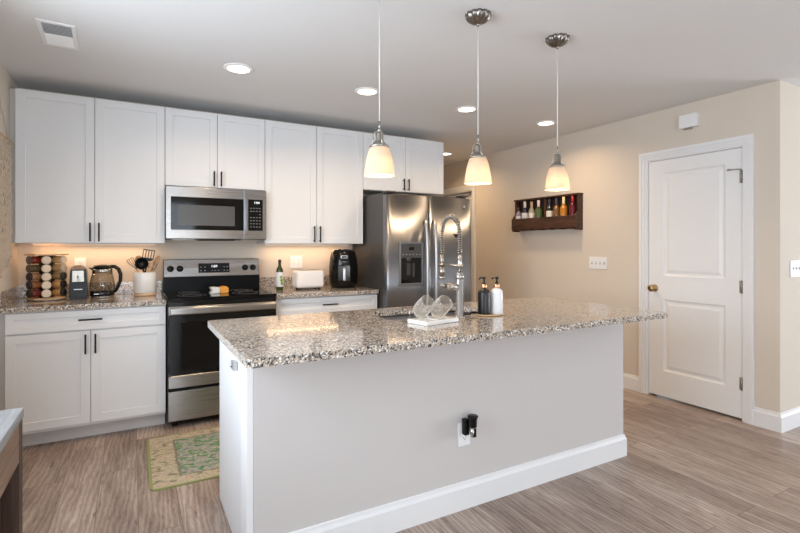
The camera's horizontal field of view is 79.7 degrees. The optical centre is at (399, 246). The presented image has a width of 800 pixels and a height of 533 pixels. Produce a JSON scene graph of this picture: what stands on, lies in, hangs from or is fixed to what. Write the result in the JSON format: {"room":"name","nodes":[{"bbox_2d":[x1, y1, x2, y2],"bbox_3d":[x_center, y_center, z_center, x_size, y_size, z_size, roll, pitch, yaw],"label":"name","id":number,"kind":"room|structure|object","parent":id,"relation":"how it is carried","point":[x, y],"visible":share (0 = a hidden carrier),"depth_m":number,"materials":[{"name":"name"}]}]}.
{"room":"kitchen","nodes":[
{"label":"kitchen","id":0,"kind":"room"},
{"bbox_2d":[0,63,17,290],"bbox_3d":[-0.902,0.069,-0.005,0.120,2.460,8.000,0,0,-29],"label":"wall","id":1,"kind":"structure","parent":0,"point":[9,279],"depth_m":3.21,"materials":[{"name":"beige paint"}]},
{"bbox_2d":[0,99,13,277],"bbox_3d":[-2.429,-0.446,2.894,0.037,1.305,0.713,0,0,-29],"label":"macrame hanging","id":2,"kind":"object","parent":1,"relation":"attached to","point":[6,144],"visible":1,"depth_m":3.03,"materials":[{"name":"beige fabric"}]},
{"bbox_2d":[0,285,20,307],"bbox_3d":[-2.628,0.335,3.231,0.020,0.100,0.624,0,0,-29],"label":"backsplash","id":3,"kind":"structure","parent":1,"relation":"attached to","point":[8,296],"depth_m":3.20,"materials":[{"name":"stone"}]},
{"bbox_2d":[18,88,430,293],"bbox_3d":[-1.285,0.069,4.431,3.775,2.460,0.120,0,0,-29],"label":"wall","id":4,"kind":"structure","parent":0,"point":[314,257],"depth_m":4.04,"materials":[{"name":"beige paint"}]},
{"bbox_2d":[75,258,85,266],"bbox_3d":[-2.466,0.149,3.699,0.075,0.116,0.008,0,0,-29],"label":"power outlet","id":5,"kind":"object","parent":4,"relation":"attached to","point":[78,261],"visible":0.54,"depth_m":3.70,"materials":[{"name":"white plastic"}]},
{"bbox_2d":[9,88,164,243],"bbox_3d":[-2.296,-0.546,3.588,0.947,1.051,0.364,0,0,-29],"label":"upper cabinet","id":6,"kind":"object","parent":4,"relation":"attached to","point":[85,169],"visible":1,"depth_m":3.44,"materials":[{"name":"white paint"}]},
{"bbox_2d":[32,243,155,244],"bbox_3d":[-2.318,-0.014,3.671,0.800,0.013,0.030,0,0,-29],"label":"light bar","id":7,"kind":"object","parent":6,"relation":"attached to","point":[32,243],"visible":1,"depth_m":3.63,"materials":[{"name":"white plastic"}]},
{"bbox_2d":[21,281,161,298],"bbox_3d":[-2.383,0.335,3.737,0.940,0.100,0.020,0,0,-29],"label":"backsplash","id":8,"kind":"structure","parent":4,"relation":"attached to","point":[125,287],"depth_m":3.78,"materials":[{"name":"stone"}]},
{"bbox_2d":[165,107,264,190],"bbox_3d":[-1.549,-0.770,4.005,0.760,0.603,0.364,0,0,-29],"label":"upper cabinet","id":9,"kind":"object","parent":4,"relation":"attached to","point":[203,149],"visible":0.98,"depth_m":3.86,"materials":[{"name":"white paint"}]},
{"bbox_2d":[165,186,265,240],"bbox_3d":[-1.533,-0.251,3.974,0.756,0.416,0.432,0,0,-29],"label":"microwave","id":10,"kind":"object","parent":9,"relation":"attached to","point":[191,213],"visible":0.98,"depth_m":3.80,"materials":[{"name":"grey metal"}]},
{"bbox_2d":[259,275,329,287],"bbox_3d":[-0.895,0.335,4.568,0.908,0.100,0.020,0,0,-29],"label":"backsplash","id":11,"kind":"structure","parent":4,"relation":"attached to","point":[264,282],"depth_m":4.41,"materials":[{"name":"stone"}]},
{"bbox_2d":[290,256,301,267],"bbox_3d":[-0.980,0.151,4.528,0.116,0.116,0.008,0,0,-29],"label":"power outlet","id":12,"kind":"object","parent":4,"relation":"attached to","point":[295,261],"visible":1,"depth_m":4.53,"materials":[{"name":"white plastic"}]},
{"bbox_2d":[256,120,362,243],"bbox_3d":[-0.817,-0.546,4.414,0.912,1.051,0.364,0,0,-29],"label":"upper cabinet","id":13,"kind":"object","parent":4,"relation":"attached to","point":[314,175],"visible":1,"depth_m":4.27,"materials":[{"name":"white paint"}]},
{"bbox_2d":[264,244,348,244],"bbox_3d":[-0.856,-0.014,4.487,0.810,0.013,0.030,0,0,-29],"label":"light bar","id":14,"kind":"object","parent":13,"relation":"attached to","point":[264,244],"visible":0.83,"depth_m":4.46,"materials":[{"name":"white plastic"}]},
{"bbox_2d":[363,132,442,195],"bbox_3d":[-0.019,-0.802,4.859,0.912,0.539,0.364,0,0,-29],"label":"upper cabinet","id":15,"kind":"object","parent":4,"relation":"attached to","point":[418,164],"visible":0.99,"depth_m":4.77,"materials":[{"name":"white paint"}]},
{"bbox_2d":[0,0,799,165],"bbox_3d":[2.112,-1.211,3.167,8.475,0.100,10.840,0,0,-29],"label":"ceiling","id":16,"kind":"structure","parent":0,"point":[620,60],"depth_m":2.92,"materials":[{"name":"white paint"}]},
{"bbox_2d":[35,18,78,50],"bbox_3d":[-1.876,-1.156,2.637,0.170,0.009,0.360,0,0,-31],"label":"ceiling vent","id":17,"kind":"object","parent":16,"relation":"in","point":[55,34],"visible":1,"depth_m":2.62,"materials":[{"name":"white plastic"}]},
{"bbox_2d":[223,63,253,73],"bbox_3d":[-1.054,-1.156,3.129,0.188,0.008,0.188,0,0,-29],"label":"recessed light","id":18,"kind":"object","parent":16,"relation":"in","point":[238,68],"visible":1,"depth_m":3.12,"materials":[{"name":"white plastic"}]},
{"bbox_2d":[355,87,378,95],"bbox_3d":[-0.246,-1.156,3.591,0.188,0.008,0.188,0,0,-29],"label":"recessed light","id":19,"kind":"object","parent":16,"relation":"in","point":[366,91],"visible":0.98,"depth_m":3.58,"materials":[{"name":"white plastic"}]},
{"bbox_2d":[364,0,394,177],"bbox_3d":[-0.091,-0.737,2.131,0.139,0.848,0.139,0,0,-29],"label":"pendant light","id":20,"kind":"object","parent":16,"relation":"hanging from","point":[379,161],"visible":1,"depth_m":2.09,"materials":[{"name":"white glass"}]},
{"bbox_2d":[370,121,388,147],"bbox_3d":[-0.091,-0.496,2.131,0.088,0.119,0.088,0,0,-29],"label":"socket","id":21,"kind":"object","parent":20,"relation":"attached to","point":[379,143],"depth_m":2.11,"materials":[{"name":"silver metal"}]},
{"bbox_2d":[456,106,476,112],"bbox_3d":[0.565,-1.156,4.055,0.188,0.008,0.188,0,0,-29],"label":"recessed light","id":22,"kind":"object","parent":16,"relation":"in","point":[465,109],"visible":0.94,"depth_m":4.05,"materials":[{"name":"white plastic"}]},
{"bbox_2d":[464,8,491,184],"bbox_3d":[0.391,-0.737,2.401,0.139,0.848,0.139,0,0,-29],"label":"pendant light","id":23,"kind":"object","parent":16,"relation":"hanging from","point":[478,170],"visible":1,"depth_m":2.37,"materials":[{"name":"white glass"}]},
{"bbox_2d":[469,135,486,158],"bbox_3d":[0.391,-0.496,2.401,0.088,0.119,0.088,0,0,-29],"label":"socket","id":24,"kind":"object","parent":23,"relation":"attached to","point":[478,154],"depth_m":2.38,"materials":[{"name":"silver metal"}]},
{"bbox_2d":[535,120,555,125],"bbox_3d":[1.373,-1.156,4.516,0.188,0.008,0.188,0,0,-29],"label":"recessed light","id":25,"kind":"object","parent":16,"relation":"in","point":[546,122],"visible":1,"depth_m":4.51,"materials":[{"name":"white plastic"}]},
{"bbox_2d":[545,33,570,190],"bbox_3d":[0.878,-0.737,2.672,0.139,0.848,0.139,0,0,-29],"label":"pendant light","id":26,"kind":"object","parent":16,"relation":"hanging from","point":[557,179],"visible":1,"depth_m":2.64,"materials":[{"name":"white glass"}]},
{"bbox_2d":[549,146,565,167],"bbox_3d":[0.878,-0.496,2.672,0.088,0.119,0.088,0,0,-29],"label":"socket","id":27,"kind":"object","parent":26,"relation":"attached to","point":[558,163],"depth_m":2.65,"materials":[{"name":"silver metal"}]},
{"bbox_2d":[23,388,799,532],"bbox_3d":[2.112,1.349,3.167,8.475,0.100,10.840,0,0,-29],"label":"floor","id":28,"kind":"structure","parent":0,"point":[686,467],"depth_m":2.53,"materials":[{"name":"grey wood"}]},
{"bbox_2d":[0,408,23,532],"bbox_3d":[-1.138,0.919,0.985,0.393,0.760,1.199,0,0,-29],"label":"console table","id":29,"kind":"object","parent":28,"relation":"on","point":[11,420],"visible":1,"depth_m":1.54,"materials":[{"name":"brown wood"}]},
{"bbox_2d":[0,305,165,446],"bbox_3d":[-2.227,0.859,3.455,0.937,0.882,0.664,0,0,-29],"label":"base cabinet","id":30,"kind":"object","parent":28,"relation":"on","point":[78,373],"visible":0.96,"depth_m":3.19,"materials":[{"name":"white paint"}]},
{"bbox_2d":[0,281,165,313],"bbox_3d":[-2.230,0.351,3.462,0.940,0.132,0.650,0,0,-29],"label":"countertop","id":31,"kind":"structure","parent":30,"relation":"on","point":[12,300],"depth_m":3.33,"materials":[{"name":"stone"}]},
{"bbox_2d":[24,254,68,300],"bbox_3d":[-2.541,0.220,3.450,0.259,0.329,0.238,0,0,-29],"label":"spice carousel","id":32,"kind":"object","parent":31,"relation":"on","point":[41,298],"visible":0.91,"depth_m":3.41,"materials":[{"name":"silver metal"}]},
{"bbox_2d":[26,289,40,297],"bbox_3d":[-2.577,0.333,3.372,0.058,0.058,0.072,0,0,25],"label":"spice jar","id":33,"kind":"object","parent":32,"relation":"in","point":[37,292],"visible":0.99,"depth_m":3.35,"materials":[{"name":"red glass"}]},
{"bbox_2d":[26,281,40,289],"bbox_3d":[-2.577,0.274,3.372,0.058,0.058,0.072,0,0,25],"label":"spice jar","id":34,"kind":"object","parent":32,"relation":"in","point":[30,284],"visible":0.99,"depth_m":3.35,"materials":[{"name":"orange glass"}]},
{"bbox_2d":[26,273,40,280],"bbox_3d":[-2.577,0.216,3.372,0.058,0.058,0.072,0,0,25],"label":"spice jar","id":35,"kind":"object","parent":32,"relation":"in","point":[29,276],"visible":0.99,"depth_m":3.35,"materials":[{"name":"brown glass"}]},
{"bbox_2d":[26,264,40,272],"bbox_3d":[-2.577,0.157,3.372,0.058,0.058,0.072,0,0,25],"label":"spice jar","id":36,"kind":"object","parent":32,"relation":"in","point":[30,268],"visible":0.98,"depth_m":3.35,"materials":[{"name":"glass"}]},
{"bbox_2d":[26,256,40,263],"bbox_3d":[-2.577,0.099,3.372,0.058,0.058,0.072,0,0,25],"label":"spice jar","id":37,"kind":"object","parent":32,"relation":"in","point":[29,259],"visible":1,"depth_m":3.35,"materials":[{"name":"red glass"}]},
{"bbox_2d":[41,289,50,297],"bbox_3d":[-2.492,0.333,3.380,0.058,0.058,0.072,0,0,-35],"label":"spice jar","id":38,"kind":"object","parent":32,"relation":"in","point":[46,293],"visible":1,"depth_m":3.35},
{"bbox_2d":[41,281,50,288],"bbox_3d":[-2.492,0.274,3.380,0.058,0.058,0.072,0,0,-35],"label":"spice jar","id":39,"kind":"object","parent":32,"relation":"in","point":[46,284],"visible":0.99,"depth_m":3.35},
{"bbox_2d":[41,273,50,280],"bbox_3d":[-2.492,0.216,3.380,0.058,0.058,0.072,0,0,-35],"label":"spice jar","id":40,"kind":"object","parent":32,"relation":"in","point":[46,276],"visible":0.98,"depth_m":3.35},
{"bbox_2d":[41,264,50,272],"bbox_3d":[-2.492,0.157,3.380,0.058,0.058,0.072,0,0,-35],"label":"spice jar","id":41,"kind":"object","parent":32,"relation":"in","point":[46,268],"visible":1,"depth_m":3.35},
{"bbox_2d":[41,256,50,263],"bbox_3d":[-2.492,0.099,3.380,0.058,0.058,0.072,0,0,-35],"label":"spice jar","id":42,"kind":"object","parent":32,"relation":"in","point":[46,259],"visible":1,"depth_m":3.35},
{"bbox_2d":[52,288,66,295],"bbox_3d":[-2.456,0.333,3.457,0.072,0.058,0.058,0,0,-5],"label":"spice jar","id":43,"kind":"object","parent":32,"relation":"in","point":[55,292],"visible":1,"depth_m":3.44,"materials":[{"name":"orange glass"}]},
{"bbox_2d":[52,280,66,287],"bbox_3d":[-2.456,0.274,3.457,0.072,0.058,0.058,0,0,-5],"label":"spice jar","id":44,"kind":"object","parent":32,"relation":"in","point":[57,283],"visible":1,"depth_m":3.44,"materials":[{"name":"orange glass"}]},
{"bbox_2d":[52,272,66,279],"bbox_3d":[-2.456,0.216,3.457,0.072,0.058,0.058,0,0,-5],"label":"spice jar","id":45,"kind":"object","parent":32,"relation":"in","point":[56,275],"visible":1,"depth_m":3.44,"materials":[{"name":"brown glass"}]},
{"bbox_2d":[52,264,66,271],"bbox_3d":[-2.456,0.157,3.457,0.072,0.058,0.058,0,0,-5],"label":"spice jar","id":46,"kind":"object","parent":32,"relation":"in","point":[56,267],"visible":1,"depth_m":3.44,"materials":[{"name":"brown glass"}]},
{"bbox_2d":[52,256,66,263],"bbox_3d":[-2.456,0.099,3.457,0.072,0.058,0.058,0,0,-5],"label":"spice jar","id":47,"kind":"object","parent":32,"relation":"in","point":[56,259],"visible":1,"depth_m":3.44,"materials":[{"name":"brown glass"}]},
{"bbox_2d":[69,265,87,298],"bbox_3d":[-2.363,0.263,3.525,0.114,0.244,0.121,0,0,-29],"label":"can opener","id":48,"kind":"object","parent":31,"relation":"on","point":[78,280],"visible":1,"depth_m":3.49,"materials":[{"name":"black plastic"}]},
{"bbox_2d":[89,264,122,297],"bbox_3d":[-2.228,0.261,3.609,0.166,0.247,0.199,0,0,26],"label":"kettle","id":49,"kind":"object","parent":31,"relation":"on","point":[103,268],"visible":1,"depth_m":3.56,"materials":[{"name":"clear glass"}]},
{"bbox_2d":[133,271,156,295],"bbox_3d":[-1.993,0.294,3.749,0.162,0.182,0.162,0,0,-29],"label":"utensil crock","id":50,"kind":"object","parent":31,"relation":"on","point":[144,284],"visible":0.93,"depth_m":3.68,"materials":[{"name":"white ceramic"}]},
{"bbox_2d":[127,257,139,272],"bbox_3d":[-2.027,0.218,3.726,0.171,0.263,0.054,0,0,-31],"label":"whisk","id":51,"kind":"object","parent":50,"relation":"in","point":[132,257],"visible":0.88,"depth_m":3.69,"materials":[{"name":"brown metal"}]},
{"bbox_2d":[135,258,148,272],"bbox_3d":[-2.003,0.218,3.720,0.094,0.261,0.116,0,0,-27],"label":"ladle","id":52,"kind":"object","parent":50,"relation":"in","point":[140,263],"visible":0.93,"depth_m":3.70,"materials":[{"name":"black plastic"}]},
{"bbox_2d":[142,249,154,271],"bbox_3d":[-1.978,0.184,3.761,0.100,0.326,0.025,0,0,-16],"label":"slotted turner","id":53,"kind":"object","parent":50,"relation":"in","point":[147,258],"visible":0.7,"depth_m":3.76,"materials":[{"name":"black plastic"}]},
{"bbox_2d":[149,256,159,271],"bbox_3d":[-1.977,0.213,3.782,0.025,0.274,0.162,0,0,42],"label":"wooden spatula","id":54,"kind":"object","parent":50,"relation":"in","point":[156,260],"visible":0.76,"depth_m":3.81,"materials":[{"name":"brown wood"}]},
{"bbox_2d":[146,426,219,490],"bbox_3d":[-0.940,1.294,3.181,1.300,0.008,0.780,0,0,-29],"label":"rug","id":55,"kind":"object","parent":28,"relation":"on","point":[174,460],"visible":0.47,"depth_m":2.91,"materials":[{"name":"beige fabric"}]},
{"bbox_2d":[163,258,276,425],"bbox_3d":[-1.451,0.705,3.831,0.774,1.188,0.706,0,0,-29],"label":"range","id":56,"kind":"object","parent":28,"relation":"on","point":[192,349],"visible":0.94,"depth_m":3.52,"materials":[{"name":"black metal"}]},
{"bbox_2d":[209,286,228,293],"bbox_3d":[-1.435,0.345,3.797,0.138,0.051,0.080,0,0,-32],"label":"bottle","id":57,"kind":"object","parent":56,"relation":"on","point":[221,289],"visible":1,"depth_m":3.77,"materials":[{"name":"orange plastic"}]},
{"bbox_2d":[163,288,276,301],"bbox_3d":[-1.439,0.382,3.810,0.774,0.023,0.565,0,0,-29],"label":"cooktop","id":58,"kind":"object","parent":56,"relation":"in","point":[172,294],"depth_m":3.67,"materials":[{"name":"black glass"}]},
{"bbox_2d":[276,293,376,315],"bbox_3d":[-0.738,0.859,4.286,0.898,0.882,0.664,0,0,-29],"label":"base cabinet","id":59,"kind":"object","parent":28,"relation":"on","point":[303,305],"visible":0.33,"depth_m":4.01,"materials":[{"name":"white paint"}]},
{"bbox_2d":[259,275,378,298],"bbox_3d":[-0.742,0.351,4.293,0.908,0.132,0.650,0,0,-29],"label":"countertop","id":60,"kind":"structure","parent":59,"relation":"on","point":[266,283],"depth_m":4.19,"materials":[{"name":"stone"}]},
{"bbox_2d":[276,260,282,289],"bbox_3d":[-1.053,0.251,4.198,0.064,0.267,0.067,0,0,-29],"label":"oil bottle","id":61,"kind":"object","parent":60,"relation":"on","point":[279,271],"visible":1,"depth_m":4.17,"materials":[{"name":"green glass"}]},
{"bbox_2d":[292,270,323,289],"bbox_3d":[-0.817,0.300,4.315,0.276,0.170,0.156,0,0,-31],"label":"toaster","id":62,"kind":"object","parent":60,"relation":"on","point":[301,279],"visible":1,"depth_m":4.24,"materials":[{"name":"white plastic"}]},
{"bbox_2d":[329,249,357,287],"bbox_3d":[-0.520,0.206,4.461,0.269,0.358,0.299,0,0,-29],"label":"air fryer","id":63,"kind":"object","parent":60,"relation":"on","point":[343,265],"visible":1,"depth_m":4.37,"materials":[{"name":"black plastic"}]},
{"bbox_2d":[337,265,350,281],"bbox_3d":[-0.505,0.247,4.342,0.124,0.155,0.032,0,0,-10],"label":"basket","id":64,"kind":"object","parent":63,"relation":"on","point":[343,271],"depth_m":4.32,"materials":[{"name":"silver metal"}]},
{"bbox_2d":[352,190,470,307],"bbox_3d":[0.120,0.408,4.635,0.906,1.782,0.833,0,0,-29],"label":"refrigerator","id":65,"kind":"object","parent":28,"relation":"on","point":[398,256],"visible":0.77,"depth_m":4.28,"materials":[{"name":"grey metal"}]},
{"bbox_2d":[220,324,626,532],"bbox_3d":[0.210,0.859,2.744,2.313,0.882,0.770,0,0,-29],"label":"kitchen island","id":66,"kind":"object","parent":28,"relation":"on","point":[362,443],"visible":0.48,"depth_m":2.24,"materials":[{"name":"grey paint"}]},
{"bbox_2d":[208,297,666,368],"bbox_3d":[0.281,0.401,2.632,2.381,0.032,0.985,0,0,-29],"label":"island countertop","id":67,"kind":"structure","parent":66,"relation":"on","point":[266,341],"depth_m":2.27,"materials":[{"name":"stone"}]},
{"bbox_2d":[379,311,473,319],"bbox_3d":[0.170,0.510,2.793,0.720,0.188,0.410,0,0,-29],"label":"sink","id":68,"kind":"object","parent":67,"relation":"in","point":[450,313],"visible":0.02,"depth_m":2.97,"materials":[{"name":"silver metal"}]},
{"bbox_2d":[408,315,458,325],"bbox_3d":[0.168,0.346,2.425,0.224,0.078,0.144,0,0,-41],"label":"glass rack","id":69,"kind":"object","parent":67,"relation":"on","point":[427,320],"visible":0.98,"depth_m":2.38,"materials":[{"name":"white ceramic"}]},
{"bbox_2d":[438,214,464,317],"bbox_3d":[0.235,0.102,2.628,0.171,0.565,0.222,0,0,-29],"label":"faucet","id":70,"kind":"object","parent":67,"relation":"on","point":[459,276],"visible":0.99,"depth_m":2.58,"materials":[{"name":"silver metal"}]},
{"bbox_2d":[464,311,477,314],"bbox_3d":[0.398,0.373,2.648,0.195,0.022,0.036,0,0,-41],"label":"cloth","id":71,"kind":"object","parent":67,"relation":"on","point":[471,312],"visible":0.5,"depth_m":2.64,"materials":[{"name":"black fabric"}]},
{"bbox_2d":[476,313,503,315],"bbox_3d":[0.501,0.380,2.666,0.168,0.009,0.092,0,0,-15],"label":"soap tray","id":72,"kind":"object","parent":67,"relation":"on","point":[490,313],"visible":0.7,"depth_m":2.63,"materials":[{"name":"brown wood"}]},
{"bbox_2d":[478,277,489,314],"bbox_3d":[0.466,0.274,2.654,0.069,0.210,0.069,0,0,1],"label":"soap dispenser","id":73,"kind":"object","parent":72,"relation":"on","point":[483,293],"visible":0.99,"depth_m":2.63,"materials":[{"name":"black metal"}]},
{"bbox_2d":[490,276,502,314],"bbox_3d":[0.540,0.274,2.679,0.069,0.210,0.069,0,0,1],"label":"soap dispenser","id":74,"kind":"object","parent":72,"relation":"on","point":[496,294],"visible":0.99,"depth_m":2.65,"materials":[{"name":"white ceramic"}]},
{"bbox_2d":[458,422,469,446],"bbox_3d":[0.318,0.930,2.376,0.073,0.117,0.008,0,0,-29],"label":"power outlet","id":75,"kind":"object","parent":66,"relation":"attached to","point":[463,440],"visible":0.7,"depth_m":2.37,"materials":[{"name":"white plastic"}]},
{"bbox_2d":[462,414,477,437],"bbox_3d":[0.347,0.876,2.342,0.056,0.104,0.079,0,0,-29],"label":"plug","id":76,"kind":"object","parent":75,"relation":"in","point":[470,423],"visible":1,"depth_m":2.32,"materials":[{"name":"black plastic"}]},
{"bbox_2d":[443,80,787,412],"bbox_3d":[1.388,0.069,5.736,0.120,2.460,5.407,0,0,-29],"label":"wall","id":77,"kind":"structure","parent":0,"point":[601,163],"depth_m":4.41,"materials":[{"name":"beige paint"}]},
{"bbox_2d":[438,185,475,301],"bbox_3d":[0.812,0.242,6.747,0.140,2.115,0.940,0,0,-29],"label":"trim","id":78,"kind":"structure","parent":77,"relation":"attached to","point":[469,188],"depth_m":6.32,"materials":[{"name":"white paint"}]},
{"bbox_2d":[446,192,471,301],"bbox_3d":[0.845,0.279,6.766,0.035,2.013,0.764,0,0,-29],"label":"door","id":79,"kind":"structure","parent":77,"relation":"in","point":[468,194],"depth_m":6.50,"materials":[{"name":"white paint"}]},
{"bbox_2d":[512,193,582,231],"bbox_3d":[1.564,-0.348,5.183,0.112,0.370,0.927,0,0,-29],"label":"rack","id":80,"kind":"object","parent":77,"relation":"attached to","point":[575,222],"visible":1,"depth_m":5.09,"materials":[{"name":"brown wood"}]},
{"bbox_2d":[516,207,521,218],"bbox_3d":[1.370,-0.328,5.530,0.070,0.246,0.070,0,0,-29],"label":"liquor bottle","id":81,"kind":"object","parent":80,"relation":"on","point":[518,214],"visible":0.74,"depth_m":5.51,"materials":[{"name":"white glass"}]},
{"bbox_2d":[522,201,527,217],"bbox_3d":[1.419,-0.355,5.443,0.074,0.300,0.074,0,0,-29],"label":"liquor bottle","id":82,"kind":"object","parent":80,"relation":"on","point":[524,211],"visible":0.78,"depth_m":5.42,"materials":[{"name":"white glass"}]},
{"bbox_2d":[528,202,534,217],"bbox_3d":[1.470,-0.350,5.351,0.070,0.290,0.070,0,0,-29],"label":"liquor bottle","id":83,"kind":"object","parent":80,"relation":"on","point":[531,214],"visible":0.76,"depth_m":5.33,"materials":[{"name":"beige glass"}]},
{"bbox_2d":[535,200,541,217],"bbox_3d":[1.521,-0.354,5.259,0.081,0.298,0.081,0,0,-29],"label":"liquor bottle","id":84,"kind":"object","parent":80,"relation":"on","point":[538,211],"visible":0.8,"depth_m":5.23,"materials":[{"name":"green glass"}]},
{"bbox_2d":[546,199,552,216],"bbox_3d":[1.597,-0.355,5.122,0.070,0.300,0.070,0,0,-29],"label":"liquor bottle","id":85,"kind":"object","parent":80,"relation":"on","point":[549,211],"visible":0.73,"depth_m":5.10,"materials":[{"name":"beige glass"}]},
{"bbox_2d":[553,198,559,215],"bbox_3d":[1.644,-0.355,5.038,0.072,0.300,0.072,0,0,-29],"label":"liquor bottle","id":86,"kind":"object","parent":80,"relation":"on","point":[556,210],"visible":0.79,"depth_m":5.01,"materials":[{"name":"glass"}]},
{"bbox_2d":[560,197,567,215],"bbox_3d":[1.692,-0.357,4.954,0.079,0.304,0.079,0,0,-29],"label":"liquor bottle","id":87,"kind":"object","parent":80,"relation":"on","point":[563,209],"visible":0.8,"depth_m":4.93,"materials":[{"name":"orange glass"}]},
{"bbox_2d":[569,195,575,214],"bbox_3d":[1.748,-0.358,4.853,0.066,0.306,0.066,0,0,-29],"label":"liquor bottle","id":88,"kind":"object","parent":80,"relation":"on","point":[572,208],"visible":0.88,"depth_m":4.83,"materials":[{"name":"red glass"}]},
{"bbox_2d":[589,257,606,268],"bbox_3d":[1.921,0.165,4.642,0.016,0.112,0.194,0,0,-29],"label":"light switch","id":89,"kind":"object","parent":77,"relation":"attached to","point":[594,262],"visible":1,"depth_m":4.64,"materials":[{"name":"white plastic"}]},
{"bbox_2d":[679,112,699,129],"bbox_3d":[2.335,-1.005,3.870,0.045,0.116,0.146,0,0,-29],"label":"door chime","id":90,"kind":"object","parent":77,"relation":"attached to","point":[688,121],"visible":1,"depth_m":3.85,"materials":[{"name":"white plastic"}]},
{"bbox_2d":[648,148,742,417],"bbox_3d":[2.347,0.275,3.868,0.105,2.014,0.741,0,0,-29],"label":"door","id":91,"kind":"structure","parent":77,"relation":"in","point":[695,201],"depth_m":3.83,"materials":[{"name":"white paint"}]},
{"bbox_2d":[639,134,753,424],"bbox_3d":[2.401,0.242,3.902,0.140,2.115,0.900,0,0,-29],"label":"trim","id":92,"kind":"structure","parent":77,"relation":"attached to","point":[746,142],"depth_m":3.54,"materials":[{"name":"white paint"}]},
{"bbox_2d":[623,373,781,432],"bbox_3d":[1.823,1.233,4.819,0.015,0.133,3.412,0,0,-29],"label":"baseboard","id":93,"kind":"structure","parent":77,"relation":"attached to","point":[763,418],"depth_m":3.43,"materials":[{"name":"white paint"}]},
{"bbox_2d":[788,83,799,409],"bbox_3d":[4.229,0.069,4.295,3.437,2.460,0.120,0,0,-29],"label":"wall","id":94,"kind":"structure","parent":0,"point":[793,90],"depth_m":3.44,"materials":[{"name":"beige paint"}]},
{"bbox_2d":[780,406,799,432],"bbox_3d":[4.203,1.233,4.204,3.572,0.133,0.015,0,0,-29],"label":"baseboard","id":95,"kind":"structure","parent":94,"relation":"attached to","point":[790,418],"depth_m":3.40,"materials":[{"name":"white paint"}]},
{"bbox_2d":[790,260,799,276],"bbox_3d":[2.854,0.162,3.449,0.165,0.117,0.016,0,0,-29],"label":"light switch","id":96,"kind":"object","parent":94,"relation":"attached to","point":[794,265],"visible":1,"depth_m":3.44,"materials":[{"name":"white plastic"}]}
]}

